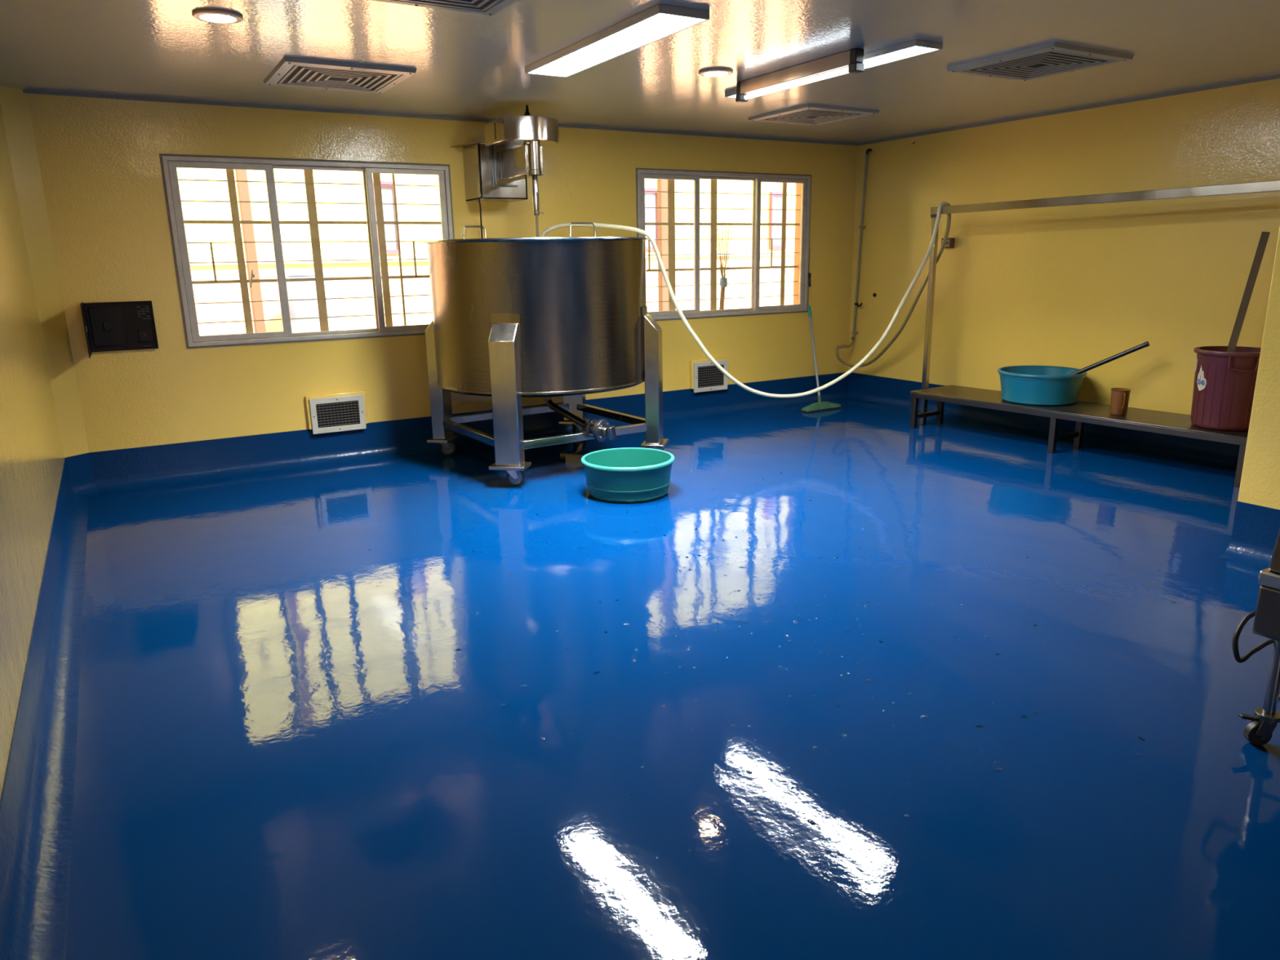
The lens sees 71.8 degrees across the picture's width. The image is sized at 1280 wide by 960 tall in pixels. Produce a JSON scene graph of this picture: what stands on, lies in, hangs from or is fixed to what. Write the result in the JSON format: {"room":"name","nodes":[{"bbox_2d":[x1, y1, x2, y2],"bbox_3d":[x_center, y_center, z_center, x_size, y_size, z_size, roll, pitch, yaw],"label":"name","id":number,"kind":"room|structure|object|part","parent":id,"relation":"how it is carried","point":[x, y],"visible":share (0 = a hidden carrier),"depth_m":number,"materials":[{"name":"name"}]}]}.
{"room":"food processing room","nodes":[
{"label":"food processing room","id":0,"kind":"room"},
{"bbox_2d":[0,102,64,799],"bbox_3d":[-1.481,-0.148,1.572,0.200,2.572,9.800,-9,16,-29],"label":"wall","id":1,"kind":"structure","parent":0,"point":[32,457],"depth_m":3.74,"materials":[{"name":"yellow paint"}]},
{"bbox_2d":[0,457,88,959],"bbox_3d":[-1.358,0.934,1.967,0.099,0.275,9.500,-9,16,-29],"label":"baseboard","id":2,"kind":"structure","parent":1,"relation":"attached to","point":[37,800],"depth_m":2.60,"materials":[{"name":"blue paint"}]},
{"bbox_2d":[0,85,857,457],"bbox_3d":[-0.870,-1.652,7.504,7.500,2.572,0.300,-9,16,-29],"label":"wall","id":3,"kind":"structure","parent":0,"point":[87,175],"depth_m":6.42,"materials":[{"name":"yellow paint"}]},
{"bbox_2d":[65,452,100,497],"bbox_3d":[-3.745,-0.030,5.971,0.099,0.275,0.172,5,15,23],"label":"baseboard","id":4,"kind":"structure","parent":3,"relation":"attached to","point":[79,468],"depth_m":5.99,"materials":[{"name":"blue paint"}]},
{"bbox_2d":[80,300,158,358],"bbox_3d":[-3.428,-1.004,5.838,0.417,0.342,0.335,-9,16,-29],"label":"electrical panel","id":5,"kind":"object","parent":3,"relation":"attached to","point":[124,325],"visible":1,"depth_m":5.95,"materials":[{"name":"black plastic"}]},
{"bbox_3d":[-3.594,-0.977,5.740,0.006,0.342,0.331,-9,16,-28],"label":"door","id":6,"kind":"part","parent":5,"relation":"part of","materials":[{"name":"black metal"}]},
{"bbox_2d":[102,321,111,331],"bbox_3d":[-3.562,-1.026,5.910,0.040,0.060,0.011,-9,16,-29],"label":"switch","id":7,"kind":"object","parent":5,"relation":"attached to","point":[106,325],"depth_m":5.91,"materials":[{"name":"black plastic"}]},
{"bbox_2d":[159,153,454,348],"bbox_3d":[-2.376,-1.704,6.615,2.004,1.294,0.228,-9,16,-29],"label":"window","id":8,"kind":"structure","parent":3,"relation":"in","point":[169,162],"depth_m":6.41,"materials":[{"name":"metal"}]},
{"bbox_3d":[-2.882,-1.604,6.252,0.665,1.210,0.030,-9,16,-29],"label":"sash","id":9,"kind":"part","parent":8,"relation":"part of","materials":[{"name":"metal"}]},
{"bbox_2d":[177,168,281,333],"bbox_3d":[-2.937,-1.634,6.366,0.568,1.142,0.022,-9,16,-29],"label":"window grille","id":10,"kind":"object","parent":8,"relation":"attached to","point":[236,221],"depth_m":6.37,"materials":[{"name":"beige metal"}]},
{"bbox_2d":[275,169,375,331],"bbox_3d":[-2.369,-1.724,6.691,0.633,1.171,0.022,-9,16,-29],"label":"window grille","id":11,"kind":"object","parent":8,"relation":"attached to","point":[319,279],"depth_m":6.66,"materials":[{"name":"beige metal"}]},
{"bbox_3d":[-2.408,-1.789,6.646,1.970,0.008,0.012,-9,16,-29],"label":"rail","id":12,"kind":"part","parent":11,"relation":"part of","materials":[{"name":"beige metal"}]},
{"bbox_3d":[-2.415,-2.196,6.543,1.970,0.008,0.012,-9,16,-29],"label":"rail","id":13,"kind":"part","parent":11,"relation":"part of","materials":[{"name":"beige metal"}]},
{"bbox_3d":[-2.405,-1.656,6.679,1.970,0.008,0.012,-9,16,-29],"label":"rail","id":14,"kind":"part","parent":11,"relation":"part of","materials":[{"name":"beige metal"}]},
{"bbox_3d":[-2.412,-2.061,6.577,1.970,0.008,0.012,-9,16,-29],"label":"rail","id":15,"kind":"part","parent":11,"relation":"part of","materials":[{"name":"beige metal"}]},
{"bbox_3d":[-2.403,-1.524,6.712,1.970,0.022,0.012,-9,16,-29],"label":"rail","id":16,"kind":"part","parent":11,"relation":"part of","materials":[{"name":"beige metal"}]},
{"bbox_3d":[-2.410,-1.925,6.612,1.970,0.022,0.012,-9,16,-29],"label":"rail","id":17,"kind":"part","parent":11,"relation":"part of","materials":[{"name":"beige metal"}]},
{"bbox_3d":[-2.400,-1.382,6.748,1.970,0.008,0.012,-9,16,-29],"label":"rail","id":18,"kind":"part","parent":11,"relation":"part of","materials":[{"name":"beige metal"}]},
{"bbox_3d":[-2.398,-1.248,6.782,1.970,0.008,0.012,-9,16,-29],"label":"rail","id":19,"kind":"part","parent":11,"relation":"part of","materials":[{"name":"beige metal"}]},
{"bbox_3d":[-2.338,-1.704,6.609,0.690,1.210,0.030,-9,16,-29],"label":"sash","id":20,"kind":"part","parent":8,"relation":"part of","materials":[{"name":"metal"}]},
{"bbox_3d":[-1.778,-1.783,6.883,0.605,1.210,0.030,-9,16,-29],"label":"sash","id":21,"kind":"part","parent":8,"relation":"part of","materials":[{"name":"metal"}]},
{"bbox_2d":[372,173,441,326],"bbox_3d":[-1.813,-1.814,7.009,0.513,1.153,0.022,-9,16,-29],"label":"window grille","id":22,"kind":"object","parent":8,"relation":"attached to","point":[380,224],"depth_m":6.94,"materials":[{"name":"beige metal"}]},
{"bbox_2d":[305,391,368,434],"bbox_3d":[-2.324,-0.519,6.798,0.444,0.290,0.053,-9,16,-29],"label":"air vent","id":23,"kind":"object","parent":3,"relation":"in","point":[341,411],"visible":1,"depth_m":6.78,"materials":[{"name":"white paint"}]},
{"bbox_2d":[22,88,857,146],"bbox_3d":[-0.863,-2.878,7.146,7.100,0.022,0.014,-9,16,-29],"label":"trim","id":24,"kind":"structure","parent":3,"relation":"attached to","point":[28,91],"depth_m":6.46,"materials":[{"name":"grey paint"}]},
{"bbox_2d":[88,372,848,493],"bbox_3d":[-0.739,-0.528,7.736,6.960,0.275,0.099,-9,16,-29],"label":"baseboard","id":25,"kind":"structure","parent":3,"relation":"attached to","point":[166,464],"depth_m":6.93,"materials":[{"name":"blue paint"}]},
{"bbox_2d":[449,105,559,238],"bbox_3d":[-0.974,-1.918,6.748,0.488,1.660,0.986,-11,17,-34],"label":"mixer","id":26,"kind":"object","parent":3,"relation":"attached to","point":[498,168],"visible":0.89,"depth_m":6.46,"materials":[{"name":"silver metal"}]},
{"bbox_2d":[449,142,484,147],"bbox_3d":[-1.172,-2.578,6.825,0.490,0.005,0.345,-9,16,-29],"label":"shelf","id":27,"kind":"object","parent":26,"relation":"attached to","point":[476,144],"depth_m":6.69,"materials":[{"name":"silver metal"}]},
{"bbox_3d":[-0.890,-2.342,6.542,0.140,0.204,0.530,-9,16,-29],"label":"arm","id":28,"kind":"part","parent":26,"relation":"part of","materials":[{"name":"metal"}]},
{"bbox_2d":[689,357,728,392],"bbox_3d":[0.672,-1.011,8.508,0.434,0.307,0.053,-9,16,-29],"label":"air vent","id":29,"kind":"object","parent":3,"relation":"in","point":[704,376],"visible":0.94,"depth_m":8.48,"materials":[{"name":"white metal"}]},
{"bbox_2d":[635,168,811,320],"bbox_3d":[0.785,-2.232,8.428,1.999,1.324,0.212,-9,16,-29],"label":"window","id":30,"kind":"structure","parent":3,"relation":"in","point":[803,182],"depth_m":8.50,"materials":[{"name":"metal"}]},
{"bbox_2d":[644,179,693,297],"bbox_3d":[0.271,-2.227,8.182,0.527,1.045,0.022,-9,16,-29],"label":"window grille","id":31,"kind":"object","parent":30,"relation":"attached to","point":[671,224],"depth_m":8.18,"materials":[{"name":"beige metal"}]},
{"bbox_3d":[0.275,-2.129,8.053,0.640,1.240,0.030,-9,16,-29],"label":"sash","id":32,"kind":"part","parent":30,"relation":"part of","materials":[{"name":"metal"}]},
{"bbox_2d":[699,179,752,310],"bbox_3d":[0.823,-2.253,8.513,0.611,1.198,0.022,-9,16,-29],"label":"window grille","id":33,"kind":"object","parent":30,"relation":"attached to","point":[713,224],"depth_m":8.47,"materials":[{"name":"beige metal"}]},
{"bbox_3d":[0.763,-2.036,8.522,1.965,0.022,0.012,-9,16,-29],"label":"rail","id":34,"kind":"part","parent":33,"relation":"part of","materials":[{"name":"beige metal"}]},
{"bbox_3d":[0.768,-1.760,8.592,1.965,0.008,0.012,-9,16,-29],"label":"rail","id":35,"kind":"part","parent":33,"relation":"part of","materials":[{"name":"metal"}]},
{"bbox_3d":[0.766,-1.893,8.558,1.965,0.008,0.012,-9,16,-29],"label":"rail","id":36,"kind":"part","parent":33,"relation":"part of","materials":[{"name":"beige metal"}]},
{"bbox_3d":[0.761,-2.168,8.489,1.965,0.008,0.012,-9,16,-29],"label":"rail","id":37,"kind":"part","parent":33,"relation":"part of","materials":[{"name":"beige metal"}]},
{"bbox_3d":[0.756,-2.437,8.421,1.965,0.022,0.012,-9,16,-29],"label":"rail","id":38,"kind":"part","parent":33,"relation":"part of","materials":[{"name":"metal"}]},
{"bbox_3d":[0.754,-2.572,8.387,1.965,0.008,0.012,-9,16,-29],"label":"rail","id":39,"kind":"part","parent":33,"relation":"part of","materials":[{"name":"beige metal"}]},
{"bbox_3d":[0.751,-2.708,8.353,1.965,0.008,0.012,-9,16,-29],"label":"rail","id":40,"kind":"part","parent":33,"relation":"part of","materials":[{"name":"beige metal"}]},
{"bbox_3d":[0.758,-2.301,8.456,1.965,0.008,0.012,-9,16,-29],"label":"rail","id":41,"kind":"part","parent":33,"relation":"part of","materials":[{"name":"beige metal"}]},
{"bbox_3d":[0.813,-2.227,8.406,0.700,1.240,0.030,-9,16,-29],"label":"sash","id":42,"kind":"part","parent":30,"relation":"part of","materials":[{"name":"metal"}]},
{"bbox_2d":[759,182,799,305],"bbox_3d":[1.388,-2.346,8.835,0.486,1.178,0.022,-9,16,-29],"label":"window grille","id":43,"kind":"object","parent":30,"relation":"attached to","point":[784,224],"depth_m":8.84,"materials":[{"name":"beige metal"}]},
{"bbox_3d":[1.382,-2.308,8.686,0.615,1.240,0.030,-9,16,-29],"label":"sash","id":44,"kind":"part","parent":30,"relation":"part of","materials":[{"name":"metal"}]},
{"bbox_2d":[808,257,811,301],"bbox_3d":[1.707,-2.037,8.899,0.036,0.570,0.019,-9,16,-29],"label":"strap","id":45,"kind":"object","parent":30,"relation":"hanging from","point":[809,273],"visible":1,"depth_m":8.89,"materials":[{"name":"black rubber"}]},
{"bbox_3d":[1.702,-2.038,8.903,0.004,0.570,0.004,-9,16,-29],"label":"cord","id":46,"kind":"part","parent":45,"relation":"part of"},
{"bbox_2d":[0,0,1279,143],"bbox_3d":[1.582,-2.020,3.111,7.500,0.200,10.000,-9,16,-29],"label":"ceiling","id":47,"kind":"structure","parent":0,"point":[468,65],"depth_m":4.76,"materials":[{"name":"grey paint"}]},
{"bbox_2d":[191,8,243,23],"bbox_3d":[-1.869,-2.050,3.916,0.208,0.014,0.208,-9,16,-29],"label":"recessed light","id":48,"kind":"object","parent":47,"relation":"in","point":[211,15],"visible":1,"depth_m":3.89,"materials":[{"name":"white metal"}]},
{"bbox_2d":[200,13,235,22],"bbox_3d":[-1.869,-2.051,3.916,0.146,0.010,0.146,-9,16,-29],"label":"diffuser","id":49,"kind":"object","parent":48,"relation":"attached to","point":[203,17],"depth_m":3.92,"materials":[{"name":"white plastic"}]},
{"bbox_2d":[262,56,416,93],"bbox_3d":[-1.774,-2.368,5.201,0.720,0.028,0.720,-9,16,-29],"label":"ceiling vent","id":50,"kind":"object","parent":47,"relation":"in","point":[290,71],"visible":1,"depth_m":5.10,"materials":[{"name":"metal"}]},
{"bbox_2d":[371,0,517,15],"bbox_3d":[-0.774,-1.945,3.449,0.720,0.028,0.720,-9,16,-29],"label":"ceiling vent","id":51,"kind":"object","parent":47,"relation":"in","point":[476,6],"visible":1,"depth_m":3.73,"materials":[{"name":"metal"}]},
{"bbox_2d":[524,4,709,77],"bbox_3d":[-0.174,-2.226,4.537,0.270,0.035,1.460,-9,16,-29],"label":"ceiling light","id":52,"kind":"object","parent":47,"relation":"in","point":[660,21],"visible":1,"depth_m":4.36,"materials":[{"name":"white plastic"}]},
{"bbox_2d":[698,67,733,76],"bbox_3d":[0.455,-2.440,5.300,0.208,0.014,0.208,-9,16,-29],"label":"recessed light","id":53,"kind":"object","parent":47,"relation":"in","point":[717,72],"visible":1,"depth_m":5.27,"materials":[{"name":"white metal"}]},
{"bbox_2d":[703,71,728,75],"bbox_3d":[0.455,-2.441,5.300,0.146,0.010,0.146,-9,16,-29],"label":"diffuser","id":54,"kind":"object","parent":53,"relation":"attached to","point":[705,73],"depth_m":5.31,"materials":[{"name":"white plastic"}]},
{"bbox_2d":[735,48,864,102],"bbox_3d":[0.914,-2.375,5.220,0.067,0.117,1.080,-9,16,-29],"label":"light","id":55,"kind":"object","parent":47,"relation":"attached to","point":[852,60],"visible":1,"depth_m":5.13,"materials":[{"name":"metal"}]},
{"bbox_2d":[748,103,879,125],"bbox_3d":[1.358,-2.866,6.957,0.720,0.028,0.720,-9,16,-29],"label":"ceiling vent","id":56,"kind":"object","parent":47,"relation":"in","point":[807,113],"visible":1,"depth_m":6.85,"materials":[{"name":"metal"}]},
{"bbox_2d":[724,39,942,99],"bbox_3d":[1.089,-2.452,5.337,0.200,0.030,1.680,-9,16,-29],"label":"ceiling light","id":57,"kind":"object","parent":47,"relation":"in","point":[915,47],"visible":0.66,"depth_m":4.80,"materials":[{"name":"white plastic"}]},
{"bbox_2d":[946,41,1133,81],"bbox_3d":[2.329,-2.435,5.178,0.720,0.028,0.720,-9,16,-29],"label":"ceiling vent","id":58,"kind":"object","parent":47,"relation":"in","point":[1054,58],"visible":1,"depth_m":5.09,"materials":[{"name":"metal"}]},
{"bbox_2d":[66,399,1279,959],"bbox_3d":[1.630,0.644,3.781,7.500,0.150,10.000,-9,16,-29],"label":"floor","id":59,"kind":"structure","parent":0,"point":[282,753],"depth_m":3.04,"materials":[{"name":"blue paint"}]},
{"bbox_2d":[423,222,668,486],"bbox_3d":[-0.732,-1.012,6.630,1.626,1.754,1.626,-11,17,-33],"label":"tank","id":60,"kind":"object","parent":59,"relation":"on","point":[514,318],"visible":0.96,"depth_m":5.94,"materials":[{"name":"metal"}]},
{"bbox_3d":[-1.556,-0.794,6.851,0.106,0.940,0.176,2,14,11],"label":"leg","id":61,"kind":"part","parent":60,"relation":"part of","materials":[{"name":"silver metal"}]},
{"bbox_3d":[-1.550,-0.327,6.969,0.171,0.023,0.246,2,14,11],"label":"foot plate","id":62,"kind":"part","parent":60,"relation":"part of","materials":[{"name":"silver metal"}]},
{"bbox_3d":[-1.171,-1.740,6.237,0.183,0.104,0.036,-9,16,-29],"label":"lid handle","id":63,"kind":"part","parent":60,"relation":"part of","materials":[{"name":"silver metal"}]},
{"bbox_3d":[-0.969,-1.666,6.127,1.508,0.003,0.716,9,17,33],"label":"lid","id":64,"kind":"part","parent":60,"relation":"part of","materials":[{"name":"silver metal"}]},
{"bbox_3d":[-0.888,-0.563,5.889,0.176,0.940,0.106,2,14,11],"label":"leg","id":65,"kind":"part","parent":60,"relation":"part of","materials":[{"name":"silver metal"}]},
{"bbox_3d":[-0.883,-0.871,5.870,0.198,0.455,0.014,2,14,11],"label":"pad plate","id":66,"kind":"part","parent":60,"relation":"part of","materials":[{"name":"metal"}]},
{"bbox_3d":[-0.881,-0.096,6.004,0.246,0.023,0.171,2,14,11],"label":"foot plate","id":67,"kind":"part","parent":60,"relation":"part of","materials":[{"name":"silver metal"}]},
{"bbox_3d":[-0.566,-0.973,7.494,0.176,0.940,0.106,2,14,11],"label":"leg","id":68,"kind":"part","parent":60,"relation":"part of","materials":[{"name":"silver metal"}]},
{"bbox_3d":[-0.558,-0.507,7.614,0.246,0.023,0.171,2,14,11],"label":"foot plate","id":69,"kind":"part","parent":60,"relation":"part of","materials":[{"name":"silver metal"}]},
{"bbox_2d":[545,396,616,441],"bbox_3d":[-0.445,-0.477,6.480,0.191,0.290,0.810,-9,16,-29],"label":"valve","id":70,"kind":"object","parent":60,"relation":"attached to","point":[599,430],"depth_m":6.24,"materials":[{"name":"silver metal"}]},
{"bbox_3d":[-0.416,-1.799,6.384,0.223,0.119,0.036,-9,16,-29],"label":"lid handle","id":71,"kind":"part","parent":60,"relation":"part of","materials":[{"name":"silver metal"}]},
{"bbox_3d":[-0.521,-1.834,6.762,1.508,0.003,0.716,9,17,33],"label":"lid","id":72,"kind":"part","parent":60,"relation":"part of","materials":[{"name":"silver metal"}]},
{"bbox_3d":[0.039,-1.038,6.469,0.014,0.455,0.198,2,14,11],"label":"pad plate","id":73,"kind":"part","parent":60,"relation":"part of","materials":[{"name":"metal"}]},
{"bbox_3d":[0.101,-0.743,6.532,0.106,0.940,0.176,2,14,11],"label":"leg","id":74,"kind":"part","parent":60,"relation":"part of","materials":[{"name":"silver metal"}]},
{"bbox_3d":[0.112,-0.276,6.649,0.171,0.023,0.246,2,14,11],"label":"foot plate","id":75,"kind":"part","parent":60,"relation":"part of","materials":[{"name":"silver metal"}]},
{"bbox_2d":[581,447,675,503],"bbox_3d":[-0.077,-0.032,5.782,0.610,0.243,0.610,-9,16,-29],"label":"plastic basin","id":76,"kind":"object","parent":59,"relation":"on","point":[625,475],"visible":1,"depth_m":5.59,"materials":[{"name":"teal plastic"}]},
{"bbox_2d":[368,472,1226,859],"bbox_3d":[0.675,0.485,4.165,3.270,0.003,3.552,-9,16,-29],"label":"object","id":77,"kind":"object","parent":59,"relation":"on","point":[811,821],"visible":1,"depth_m":3.39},
{"bbox_2d":[799,305,842,413],"bbox_3d":[1.710,-1.219,8.816,0.482,1.003,0.475,-9,16,-29],"label":"push broom","id":78,"kind":"object","parent":59,"relation":"on","point":[820,406],"visible":1,"depth_m":8.81,"materials":[{"name":"green plastic"}]},
{"bbox_3d":[1.752,-1.239,8.869,0.025,0.794,0.370,-3,14,-8],"label":"handle","id":79,"kind":"part","parent":78,"relation":"part of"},
{"bbox_2d":[817,395,822,402],"bbox_3d":[1.789,-0.801,8.794,0.037,0.077,0.058,-1,14,1],"label":"socket","id":80,"kind":"object","parent":78,"relation":"attached to","point":[819,396],"depth_m":8.78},
{"bbox_2d":[910,385,1248,487],"bbox_3d":[3.352,-0.406,6.855,0.575,0.327,2.665,-10,17,-33],"label":"bench","id":81,"kind":"object","parent":59,"relation":"on","point":[1081,412],"visible":0.84,"depth_m":6.67,"materials":[{"name":"silver metal"}]},
{"bbox_3d":[2.409,-0.593,7.766,0.044,0.277,0.044,-10,17,-33],"label":"leg","id":82,"kind":"part","parent":81,"relation":"part of","materials":[{"name":"metal"}]},
{"bbox_3d":[2.704,-0.644,7.959,0.044,0.272,0.044,-10,17,-33],"label":"leg","id":83,"kind":"part","parent":81,"relation":"part of","materials":[{"name":"metal"}]},
{"bbox_2d":[997,365,1087,405],"bbox_3d":[3.207,-0.758,7.086,0.654,0.246,0.654,-9,16,-29],"label":"plastic basin","id":84,"kind":"object","parent":81,"relation":"on","point":[1034,385],"visible":0.94,"depth_m":6.87,"materials":[{"name":"blue plastic"}]},
{"bbox_2d":[1068,341,1149,374],"bbox_3d":[3.393,-0.830,6.755,0.833,0.492,0.127,12,19,41],"label":"pole","id":85,"kind":"object","parent":84,"relation":"in","point":[1146,344],"visible":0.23,"depth_m":6.62,"materials":[{"name":"metal"}]},
{"bbox_3d":[3.139,-0.342,6.719,0.044,0.277,0.044,-10,17,-33],"label":"leg","id":86,"kind":"part","parent":81,"relation":"part of","materials":[{"name":"metal"}]},
{"bbox_3d":[3.434,-0.394,6.913,0.044,0.272,0.044,-10,17,-33],"label":"leg","id":87,"kind":"part","parent":81,"relation":"part of","materials":[{"name":"metal"}]},
{"bbox_2d":[1110,387,1131,414],"bbox_3d":[3.504,-0.573,6.456,0.134,0.182,0.140,-9,16,-29],"label":"plastic cup","id":88,"kind":"object","parent":81,"relation":"on","point":[1120,397],"visible":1,"depth_m":6.42,"materials":[{"name":"orange plastic"}]},
{"bbox_3d":[3.493,-0.571,6.385,0.011,0.117,0.038,1,14,8],"label":"handle","id":89,"kind":"part","parent":88,"relation":"part of","materials":[{"name":"orange plastic"}]},
{"bbox_2d":[1190,346,1261,431],"bbox_3d":[3.940,-0.614,5.906,0.472,0.517,0.472,-9,16,-29],"label":"plastic bin","id":90,"kind":"object","parent":81,"relation":"on","point":[1224,384],"visible":0.72,"depth_m":5.77,"materials":[{"name":"plastic"}]},
{"bbox_2d":[1197,378,1204,385],"bbox_3d":[3.731,-0.650,5.886,0.004,0.036,0.073,-2,14,-3],"label":"print","id":91,"kind":"object","parent":90,"relation":"attached to","point":[1200,381],"depth_m":5.88},
{"bbox_3d":[3.864,-0.742,5.656,0.174,0.104,0.044,4,15,19],"label":"handle","id":92,"kind":"part","parent":90,"relation":"part of","materials":[{"name":"red plastic"}]},
{"bbox_2d":[1226,231,1270,351],"bbox_3d":[3.991,-1.044,5.893,0.267,1.179,0.036,-5,15,-15],"label":"paddle","id":93,"kind":"object","parent":90,"relation":"in","point":[1264,236],"visible":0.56,"depth_m":5.85,"materials":[{"name":"brown wood"}]},
{"bbox_3d":[3.865,-0.093,5.677,0.044,0.277,0.044,-10,17,-33],"label":"leg","id":94,"kind":"part","parent":81,"relation":"part of","materials":[{"name":"metal"}]},
{"bbox_2d":[919,180,1279,424],"bbox_3d":[3.381,-1.117,6.469,0.062,1.893,3.217,-10,17,-31],"label":"frame","id":95,"kind":"object","parent":59,"relation":"on","point":[1274,185],"visible":0.96,"depth_m":6.63,"materials":[{"name":"silver metal"}]},
{"bbox_2d":[540,201,951,398],"bbox_3d":[1.006,-1.551,7.591,3.752,1.556,1.537,-9,16,-29],"label":"hose","id":96,"kind":"object","parent":95,"relation":"hanging from","point":[860,364],"visible":0.98,"depth_m":7.40,"materials":[{"name":"rubber"}]},
{"bbox_3d":[2.538,-1.380,7.765,0.044,1.800,0.044,-9,16,-29],"label":"post","id":97,"kind":"part","parent":95,"relation":"part of","materials":[{"name":"silver metal"}]},
{"bbox_3d":[3.368,-1.996,6.250,0.050,0.082,3.217,-10,17,-31],"label":"rail","id":98,"kind":"part","parent":95,"relation":"part of","materials":[{"name":"silver metal"}]},
{"bbox_2d":[1231,528,1279,745],"bbox_3d":[2.208,0.445,2.585,0.667,0.800,0.559,-9,16,-29],"label":"cart","id":99,"kind":"object","parent":59,"relation":"on","point":[1264,720],"visible":1,"depth_m":2.66,"materials":[{"name":"silver metal"}]},
{"bbox_3d":[1.935,0.587,2.692,0.033,0.271,0.033,-9,16,-29],"label":"leg","id":100,"kind":"part","parent":99,"relation":"part of","materials":[{"name":"silver metal"}]},
{"bbox_2d":[848,78,1279,414],"bbox_3d":[3.611,-1.630,7.099,0.200,2.572,5.160,-9,16,-29],"label":"wall","id":101,"kind":"structure","parent":0,"point":[1079,286],"depth_m":7.03,"materials":[{"name":"yellow paint"}]},
{"bbox_2d":[851,148,871,336],"bbox_3d":[2.252,-2.385,8.981,0.078,1.846,0.144,-9,16,-29],"label":"pipe","id":102,"kind":"object","parent":101,"relation":"attached to","point":[868,150],"visible":1,"depth_m":8.98,"materials":[{"name":"yellow metal"}]},
{"bbox_2d":[853,302,862,306],"bbox_3d":[2.255,-1.805,9.107,0.036,0.048,0.120,-6,15,-20],"label":"tap","id":103,"kind":"object","parent":102,"relation":"on","point":[855,304],"depth_m":9.13,"materials":[{"name":"black metal"}]},
{"bbox_2d":[941,237,955,248],"bbox_3d":[2.810,-2.165,8.079,0.063,0.090,0.112,-9,16,-29],"label":"wall socket","id":104,"kind":"object","parent":101,"relation":"attached to","point":[950,241],"visible":0.63,"depth_m":8.04,"materials":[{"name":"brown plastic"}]},
{"bbox_2d":[846,372,1239,468],"bbox_3d":[3.426,-0.525,7.431,0.099,0.275,4.860,-9,16,-29],"label":"baseboard","id":105,"kind":"structure","parent":101,"relation":"attached to","point":[893,393],"depth_m":7.51,"materials":[{"name":"blue paint"}]},
{"bbox_2d":[857,74,1279,146],"bbox_3d":[3.421,-2.882,6.861,0.014,0.022,4.860,-9,16,-29],"label":"trim","id":106,"kind":"structure","parent":101,"relation":"attached to","point":[1274,77],"depth_m":6.79,"materials":[{"name":"grey paint"}]},
{"bbox_2d":[1237,227,1279,509],"bbox_3d":[5.081,-0.519,2.583,2.020,2.572,4.940,-9,16,-29],"label":"wall","id":107,"kind":"structure","parent":0,"point":[1260,485],"depth_m":4.24,"materials":[{"name":"yellow paint"}]},
{"bbox_2d":[1218,501,1279,568],"bbox_3d":[4.139,0.721,2.426,0.099,0.275,4.740,-9,16,-29],"label":"baseboard","id":108,"kind":"structure","parent":107,"relation":"attached to","point":[1255,528],"depth_m":4.34,"materials":[{"name":"blue paint"}]},
{"label":"outside","id":109,"kind":"structure","parent":0,"visible":0},
{"bbox_3d":[-1.594,-1.405,12.564,26.000,0.250,8.800,-9,16,-29],"label":"ground","id":110,"kind":"structure","parent":109,"visible":0},
{"bbox_2d":[235,169,266,333],"bbox_3d":[-3.578,-2.061,8.138,0.090,3.250,0.090,-9,16,-29],"label":"porch post","id":111,"kind":"object","parent":110,"relation":"on","point":[243,193],"visible":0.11,"depth_m":8.09,"materials":[{"name":"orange paint"}]},
{"bbox_2d":[285,271,344,333],"bbox_3d":[-3.279,-1.364,8.973,0.570,1.480,0.570,-9,16,-29],"label":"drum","id":112,"kind":"object","parent":110,"relation":"on","point":[303,290],"visible":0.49,"depth_m":8.65,"materials":[{"name":"white"}]},
{"bbox_3d":[-3.292,-2.052,8.800,0.420,0.060,0.420,-9,16,-29],"label":"lid","id":113,"kind":"part","parent":112,"relation":"part of","materials":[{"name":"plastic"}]},
{"bbox_2d":[176,167,795,335],"bbox_3d":[-0.901,-3.346,10.803,22.000,4.350,0.470,-9,16,-29],"label":"building","id":114,"kind":"structure","parent":110,"relation":"on","point":[189,190],"depth_m":9.58,"materials":[{"name":"white paint"}]},
{"bbox_2d":[657,178,668,311],"bbox_3d":[0.274,-2.684,10.340,0.110,3.250,0.090,-9,16,-29],"label":"porch post","id":115,"kind":"object","parent":110,"relation":"on","point":[662,184],"visible":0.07,"depth_m":10.27,"materials":[{"name":"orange paint"}]},
{"bbox_2d":[716,215,734,309],"bbox_3d":[0.812,-1.651,8.895,0.237,1.938,0.151,-9,16,-29],"label":"broom","id":116,"kind":"object","parent":110,"relation":"on","point":[723,280],"visible":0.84,"depth_m":8.74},
{"bbox_3d":[0.797,-1.330,8.983,0.137,1.274,0.060,4,15,18],"label":"handle","id":117,"kind":"part","parent":116,"relation":"part of","materials":[{"name":"brown wood"}]}
]}

